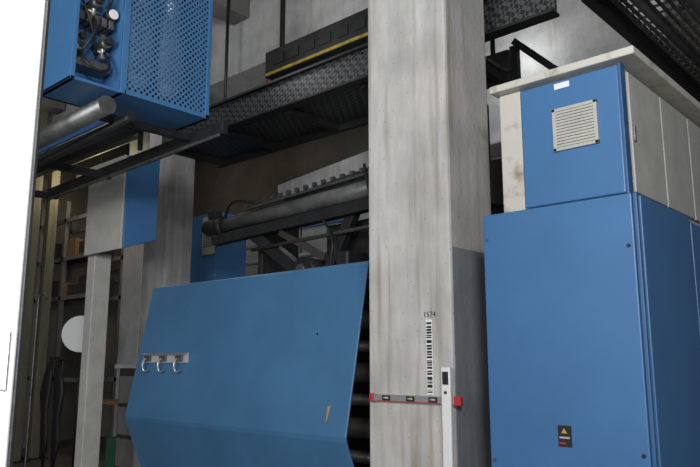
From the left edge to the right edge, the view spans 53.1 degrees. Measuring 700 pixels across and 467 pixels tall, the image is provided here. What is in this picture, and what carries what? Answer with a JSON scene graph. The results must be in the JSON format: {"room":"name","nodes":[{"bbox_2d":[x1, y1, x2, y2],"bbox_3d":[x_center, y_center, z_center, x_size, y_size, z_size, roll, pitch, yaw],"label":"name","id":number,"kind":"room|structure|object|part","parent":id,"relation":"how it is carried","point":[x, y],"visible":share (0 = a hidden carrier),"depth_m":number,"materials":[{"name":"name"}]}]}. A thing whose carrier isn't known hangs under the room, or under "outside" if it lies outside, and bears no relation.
{"room":"factory floor","nodes":[
{"label":"factory floor","id":0,"kind":"room"},
{"bbox_2d":[12,436,109,466],"bbox_3d":[-1.674,2.573,5.209,18.000,0.100,14.000,-9,-14,42],"label":"floor","id":1,"kind":"structure","parent":0,"point":[65,449],"depth_m":11.51,"materials":[{"name":"grey concrete"}]},
{"bbox_2d":[0,0,44,466],"bbox_3d":[-0.909,0.167,1.197,0.682,3.200,0.015,0,-10,0],"label":"whiteboard","id":2,"kind":"object","parent":1,"relation":"on","point":[21,21],"visible":1,"depth_m":1.25,"materials":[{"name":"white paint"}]},
{"bbox_2d":[0,331,11,390],"bbox_3d":[-0.579,0.214,1.176,0.013,0.100,0.010,0,-10,0],"label":"plate","id":3,"kind":"object","parent":2,"relation":"attached to","point":[7,335],"visible":1,"depth_m":1.17,"materials":[{"name":"silver metal"}]},
{"bbox_2d":[6,0,50,466],"bbox_3d":[-0.564,0.167,1.198,0.011,3.200,0.011,-9,-14,42],"label":"seal","id":4,"kind":"object","parent":2,"relation":"attached to","point":[47,2],"visible":1,"depth_m":1.22,"materials":[{"name":"rubber"}]},
{"bbox_2d":[13,110,48,463],"bbox_3d":[-5.239,0.500,11.419,0.400,6.200,0.380,-9,-14,42],"label":"upright","id":5,"kind":"object","parent":1,"relation":"on","point":[17,459],"visible":0.29,"depth_m":11.22,"materials":[{"name":"green paint"}]},
{"bbox_2d":[24,292,47,466],"bbox_3d":[-4.425,2.090,9.874,0.205,2.519,0.032,-5,-11,25],"label":"pole","id":6,"kind":"object","parent":1,"relation":"on","point":[42,293],"visible":1,"depth_m":9.91,"materials":[{"name":"metal"}]},
{"bbox_2d":[21,170,60,459],"bbox_3d":[-5.092,0.575,11.833,0.350,6.200,0.300,-9,-14,42],"label":"upright","id":7,"kind":"object","parent":1,"relation":"on","point":[49,239],"visible":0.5,"depth_m":11.61,"materials":[{"name":"green paint"}]},
{"bbox_2d":[40,357,65,466],"bbox_3d":[-4.112,2.539,9.777,0.710,1.600,0.250,-9,-14,42],"label":"straps","id":8,"kind":"object","parent":1,"relation":"on","point":[58,388],"visible":1,"depth_m":9.70,"materials":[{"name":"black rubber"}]},
{"bbox_2d":[22,201,123,452],"bbox_3d":[-4.925,1.623,12.568,2.070,4.400,0.670,-9,-14,42],"label":"storage rack","id":9,"kind":"object","parent":1,"relation":"on","point":[70,252],"visible":0.54,"depth_m":12.49,"materials":[{"name":"grey metal"}]},
{"bbox_2d":[62,316,83,466],"bbox_3d":[-3.877,2.270,9.947,0.520,2.190,0.075,3,-11,-14],"label":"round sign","id":10,"kind":"object","parent":1,"relation":"on","point":[72,331],"visible":0.55,"depth_m":10.02,"materials":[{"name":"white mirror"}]},
{"bbox_3d":[-3.870,2.402,9.943,0.040,1.930,0.040,-9,-14,42],"label":"stem","id":11,"kind":"part","parent":10,"relation":"part of","materials":[{"name":"metal"}]},
{"bbox_2d":[102,399,117,405],"bbox_3d":[-3.161,2.855,9.837,0.800,1.000,0.600,-9,-14,42],"label":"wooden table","id":12,"kind":"object","parent":1,"relation":"on","point":[105,401],"visible":0.06,"depth_m":9.71,"materials":[{"name":"brown wood"}]},
{"bbox_2d":[105,436,115,466],"bbox_3d":[-3.141,3.091,9.741,0.400,0.500,0.350,-9,-14,42],"label":"crate","id":13,"kind":"object","parent":1,"relation":"on","point":[110,441],"visible":0.25,"depth_m":9.67,"materials":[{"name":"green plastic"}]},
{"bbox_2d":[74,155,159,466],"bbox_3d":[-2.449,1.020,7.117,0.900,3.639,0.420,-9,-14,42],"label":"support post","id":14,"kind":"object","parent":1,"relation":"on","point":[122,209],"visible":0.9,"depth_m":7.13,"materials":[{"name":"blue paint"}]},
{"bbox_3d":[-2.655,1.531,7.194,0.150,2.660,0.190,-9,-14,42],"label":"post","id":15,"kind":"part","parent":14,"relation":"part of","materials":[{"name":"beige paint"}]},
{"bbox_2d":[114,364,136,466],"bbox_3d":[-2.571,2.446,8.985,1.300,1.500,0.350,-9,-14,42],"label":"workbench","id":16,"kind":"object","parent":1,"relation":"on","point":[124,444],"visible":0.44,"depth_m":9.16,"materials":[{"name":"white paint"}]},
{"bbox_2d":[113,135,149,435],"bbox_3d":[-3.503,0.522,11.540,0.600,6.200,0.200,-9,-14,42],"label":"concrete column","id":17,"kind":"structure","parent":1,"relation":"on","point":[128,342],"depth_m":11.33,"materials":[{"name":"grey paint"}]},
{"bbox_2d":[132,133,194,466],"bbox_3d":[-2.202,-0.034,8.482,0.490,6.200,0.360,-9,-14,42],"label":"concrete column","id":18,"kind":"structure","parent":1,"relation":"on","point":[166,259],"depth_m":8.31,"materials":[{"name":"concrete"}]},
{"bbox_2d":[190,213,245,282],"bbox_3d":[-1.785,1.482,9.131,0.600,3.450,0.534,-9,-14,42],"label":"tall cabinet","id":19,"kind":"object","parent":1,"relation":"on","point":[209,262],"visible":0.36,"depth_m":9.16,"materials":[{"name":"blue metal"}]},
{"bbox_3d":[-1.837,0.028,9.104,0.250,0.500,0.023,-9,-14,42],"label":"beige door","id":20,"kind":"part","parent":19,"relation":"part of","materials":[{"name":"paint"}]},
{"bbox_2d":[110,217,368,284],"bbox_3d":[-1.418,1.781,10.919,10.600,3.500,0.120,-9,-14,42],"label":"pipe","id":21,"kind":"object","parent":1,"relation":"on","point":[307,254],"visible":0.02,"depth_m":11.22,"materials":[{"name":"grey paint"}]},
{"bbox_2d":[125,261,368,466],"bbox_3d":[-0.958,1.486,5.885,2.865,2.281,0.391,-9,-14,42],"label":"guard","id":22,"kind":"object","parent":1,"relation":"on","point":[259,370],"visible":0.99,"depth_m":5.69,"materials":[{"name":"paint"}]},
{"bbox_3d":[-1.717,1.157,6.506,0.720,0.090,0.028,-9,-14,42],"label":"latch rail","id":23,"kind":"part","parent":22,"relation":"part of","materials":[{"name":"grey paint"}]},
{"bbox_2d":[201,104,490,466],"bbox_3d":[-0.348,0.851,6.360,3.251,3.700,0.995,-9,-14,42],"label":"machine","id":24,"kind":"object","parent":1,"relation":"on","point":[339,190],"visible":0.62,"depth_m":6.35,"materials":[{"name":"metal"}]},
{"bbox_3d":[-1.437,-0.076,7.465,0.254,0.189,0.170,-9,-14,42],"label":"motor","id":25,"kind":"part","parent":24,"relation":"part of","materials":[{"name":"black metal"}]},
{"bbox_3d":[-0.660,0.210,6.694,0.862,0.617,0.100,-9,-14,42],"label":"swing arm","id":26,"kind":"part","parent":24,"relation":"part of","materials":[{"name":"metal"}]},
{"bbox_3d":[-0.728,0.245,7.163,0.070,0.980,0.500,-9,-14,42],"label":"frame","id":27,"kind":"part","parent":24,"relation":"part of","materials":[{"name":"metal"}]},
{"bbox_3d":[-0.435,0.102,6.436,0.624,0.350,0.060,-9,-14,42],"label":"swing arm","id":28,"kind":"part","parent":24,"relation":"part of","materials":[{"name":"grey metal"}]},
{"bbox_3d":[-0.088,0.107,6.182,0.433,0.647,0.080,-9,-14,42],"label":"swing arm","id":29,"kind":"part","parent":24,"relation":"part of","materials":[{"name":"metal"}]},
{"bbox_2d":[368,0,490,466],"bbox_3d":[0.507,-0.744,4.575,0.625,6.200,0.480,-9,-14,42],"label":"concrete column","id":30,"kind":"structure","parent":1,"relation":"on","point":[429,172],"depth_m":4.28,"materials":[{"name":"concrete"}]},
{"bbox_2d":[369,393,462,405],"bbox_3d":[0.365,0.957,4.043,0.660,0.048,0.033,-9,-14,42],"label":"spirit level","id":31,"kind":"object","parent":30,"relation":"attached to","point":[456,401],"visible":1,"depth_m":4.04,"materials":[{"name":"silver metal"}]},
{"bbox_2d":[424,311,435,394],"bbox_3d":[0.464,0.685,4.023,0.080,0.471,0.006,-9,-14,42],"label":"barcode label","id":32,"kind":"object","parent":30,"relation":"attached to","point":[429,335],"visible":1,"depth_m":4.02,"materials":[{"name":"white paper"}]},
{"bbox_2d":[451,246,491,466],"bbox_3d":[0.740,1.186,4.012,0.008,2.200,0.455,-9,-14,42],"label":"coat","id":33,"kind":"object","parent":30,"relation":"attached to","point":[473,437],"visible":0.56,"depth_m":4.05,"materials":[{"name":"paint"}]},
{"bbox_2d":[441,367,453,466],"bbox_3d":[0.533,1.488,3.753,0.060,1.515,0.028,-9,-14,42],"label":"rod","id":34,"kind":"object","parent":1,"relation":"on","point":[446,372],"visible":1,"depth_m":3.83,"materials":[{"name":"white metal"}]},
{"bbox_2d":[509,38,557,80],"bbox_3d":[1.717,0.378,5.629,0.755,4.370,0.070,-9,-14,42],"label":"steel bracing","id":35,"kind":"object","parent":1,"relation":"on","point":[517,46],"visible":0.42,"depth_m":6.15,"materials":[{"name":"black metal"}]},
{"bbox_2d":[483,192,699,466],"bbox_3d":[1.247,1.041,3.490,0.802,2.300,0.770,-9,-14,42],"label":"tall cabinet","id":36,"kind":"object","parent":1,"relation":"on","point":[593,335],"visible":1,"depth_m":3.28,"materials":[{"name":"metal"}]},
{"bbox_2d":[489,45,699,225],"bbox_3d":[1.565,-0.387,4.025,0.770,0.696,1.580,-9,-14,42],"label":"upper cabinet","id":37,"kind":"object","parent":36,"relation":"on","point":[612,123],"visible":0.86,"depth_m":3.51,"materials":[{"name":"blue metal"}]},
{"bbox_3d":[1.095,-0.467,3.470,0.514,0.630,0.028,-9,-14,42],"label":"blue door","id":38,"kind":"part","parent":37,"relation":"part of","materials":[{"name":"paint"}]},
{"bbox_2d":[552,99,599,151],"bbox_3d":[1.106,-0.528,3.442,0.230,0.220,0.016,-9,-14,42],"label":"grille","id":39,"kind":"object","parent":37,"relation":"attached to","point":[575,124],"depth_m":3.43,"materials":[{"name":"beige metal"}]},
{"bbox_3d":[1.565,-0.709,4.084,0.770,0.040,1.580,-9,-14,42],"label":"lid","id":40,"kind":"part","parent":37,"relation":"part of","materials":[{"name":"beige metal"}]},
{"bbox_3d":[1.303,-0.496,3.311,0.014,0.650,0.060,-9,-14,42],"label":"blue corner post","id":41,"kind":"part","parent":37,"relation":"part of","materials":[{"name":"metal"}]},
{"bbox_3d":[1.553,0.975,3.252,0.018,2.245,0.700,-9,-14,42],"label":"door","id":42,"kind":"part","parent":36,"relation":"part of","materials":[{"name":"blue paint"}]},
{"bbox_2d":[581,0,699,102],"bbox_3d":[4.237,0.426,5.280,2.760,4.150,4.900,-9,-14,42],"label":"platform","id":43,"kind":"object","parent":1,"relation":"on","point":[614,13],"visible":1,"depth_m":5.34,"materials":[{"name":"black metal"}]},
{"bbox_2d":[690,223,699,332],"bbox_3d":[1.801,1.155,4.090,0.782,2.290,0.820,-9,-14,42],"label":"tall cabinet","id":44,"kind":"object","parent":1,"relation":"on","point":[695,230],"visible":0.15,"depth_m":3.74,"materials":[{"name":"metal"}]},
{"bbox_2d":[22,148,129,440],"bbox_3d":[-8.457,0.519,11.523,0.100,6.200,13.500,-9,-14,42],"label":"wall","id":45,"kind":"structure","parent":0,"point":[78,199],"depth_m":14.56,"materials":[{"name":"paint"}]},
{"bbox_2d":[42,0,247,113],"bbox_3d":[-4.836,-3.353,6.156,11.500,0.500,8.550,-9,-14,42],"label":"ceiling","id":46,"kind":"structure","parent":0,"point":[238,9],"depth_m":8.57,"materials":[{"name":"grey concrete"}]},
{"bbox_2d":[36,133,137,177],"bbox_3d":[-4.994,-1.780,10.898,6.200,1.900,0.250,-9,-14,42],"label":"cable tray","id":47,"kind":"object","parent":46,"relation":"hanging from","point":[133,137],"visible":0.02,"depth_m":9.40,"materials":[{"name":"metal"}]},
{"bbox_2d":[43,0,212,130],"bbox_3d":[-1.525,-2.310,5.071,0.480,2.940,1.030,-9,-14,42],"label":"upper cabinet","id":48,"kind":"object","parent":46,"relation":"hanging from","point":[152,57],"visible":0.98,"depth_m":4.71,"materials":[{"name":"blue metal"}]},
{"bbox_3d":[-1.692,-1.257,4.437,0.040,0.044,0.044,-9,-14,42],"label":"regulator knob","id":49,"kind":"part","parent":48,"relation":"part of","materials":[{"name":"black plastic"}]},
{"bbox_3d":[-1.769,-1.574,4.703,0.030,1.320,0.300,-9,-14,42],"label":"mounting plate","id":50,"kind":"part","parent":48,"relation":"part of","materials":[{"name":"blue paint"}]},
{"bbox_3d":[-1.692,-1.494,4.617,0.040,0.170,0.040,-9,-14,42],"label":"regulator stem","id":51,"kind":"part","parent":48,"relation":"part of","materials":[{"name":"silver metal"}]},
{"bbox_3d":[-1.625,-1.519,4.560,0.040,0.044,0.044,-9,-14,42],"label":"regulator knob","id":52,"kind":"part","parent":48,"relation":"part of","materials":[{"name":"black plastic"}]},
{"bbox_3d":[-1.638,-1.227,4.628,0.040,0.170,0.040,-9,-14,42],"label":"regulator stem","id":53,"kind":"part","parent":48,"relation":"part of","materials":[{"name":"silver metal"}]},
{"bbox_3d":[-1.571,-1.253,4.571,0.040,0.044,0.044,-9,-14,42],"label":"regulator knob","id":54,"kind":"part","parent":48,"relation":"part of","materials":[{"name":"black plastic"}]},
{"bbox_2d":[154,18,184,81],"bbox_3d":[-1.302,-1.294,5.045,0.200,0.450,0.200,-9,-14,42],"label":"perforated panel","id":55,"kind":"object","parent":48,"relation":"on","point":[162,20],"depth_m":4.97,"materials":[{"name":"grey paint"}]},
{"bbox_2d":[35,95,227,201],"bbox_3d":[-2.269,-1.878,5.883,2.901,3.500,1.001,-9,-14,42],"label":"frame","id":56,"kind":"object","parent":46,"relation":"hanging from","point":[78,122],"visible":0.66,"depth_m":5.34,"materials":[{"name":"metal"}]},
{"bbox_3d":[-2.479,-0.797,6.018,2.150,0.060,0.020,-9,-14,42],"label":"light rail","id":57,"kind":"part","parent":56,"relation":"part of","materials":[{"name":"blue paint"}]},
{"bbox_3d":[-1.963,-0.508,5.900,2.800,0.072,0.020,-9,-14,42],"label":"rail","id":58,"kind":"part","parent":56,"relation":"part of","materials":[{"name":"metal"}]},
{"bbox_2d":[44,0,367,175],"bbox_3d":[-2.589,-2.281,10.239,10.950,1.150,0.600,-9,-14,42],"label":"wall","id":59,"kind":"structure","parent":46,"relation":"attached to","point":[252,37],"depth_m":8.54,"materials":[{"name":"concrete"}]},
{"bbox_2d":[265,0,367,82],"bbox_3d":[-0.077,-2.285,6.804,2.682,2.371,0.313,-9,-14,42],"label":"rail","id":60,"kind":"object","parent":46,"relation":"hanging from","point":[350,32],"visible":0.29,"depth_m":6.77,"materials":[{"name":"metal"}]},
{"bbox_2d":[162,0,559,167],"bbox_3d":[-0.105,-2.291,6.523,4.550,2.460,0.820,-9,-14,42],"label":"overhead catwalk","id":61,"kind":"object","parent":46,"relation":"hanging from","point":[327,97],"visible":0.64,"depth_m":6.35,"materials":[{"name":"metal"}]},
{"bbox_2d":[237,157,501,275],"bbox_3d":[0.478,1.304,10.254,6.800,4.200,0.100,-9,-14,42],"label":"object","id":62,"kind":"structure","parent":0,"point":[321,244],"depth_m":11.47,"materials":[{"name":"grey paint"}]},
{"bbox_2d":[299,218,342,228],"bbox_3d":[-0.572,-0.339,11.418,1.900,0.450,0.025,-9,-14,42],"label":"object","id":63,"kind":"structure","parent":62,"relation":"attached to","point":[337,220],"depth_m":11.18,"materials":[{"name":"blue paint"}]},
{"bbox_2d":[117,0,690,163],"bbox_3d":[-1.674,-3.626,6.336,18.000,0.100,14.000,-9,-14,42],"label":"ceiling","id":64,"kind":"structure","parent":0,"point":[127,146],"depth_m":15.44,"materials":[{"name":"concrete"}]},
{"bbox_2d":[193,8,699,216],"bbox_3d":[2.738,0.339,10.535,18.000,6.200,0.100,-9,-14,42],"label":"wall","id":65,"kind":"structure","parent":0,"point":[257,178],"depth_m":14.92,"materials":[{"name":"paint"}]},
{"bbox_3d":[2.558,0.823,6.626,0.600,3.850,0.500,-9,-14,42],"label":"haunch","id":66,"kind":"object","parent":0,"visible":0},
{"bbox_2d":[485,0,683,158],"bbox_3d":[2.078,-2.149,7.611,2.700,2.350,0.500,-9,-14,42],"label":"wall","id":67,"kind":"structure","parent":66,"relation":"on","point":[579,34],"depth_m":7.16,"materials":[{"name":"concrete"}]}
]}

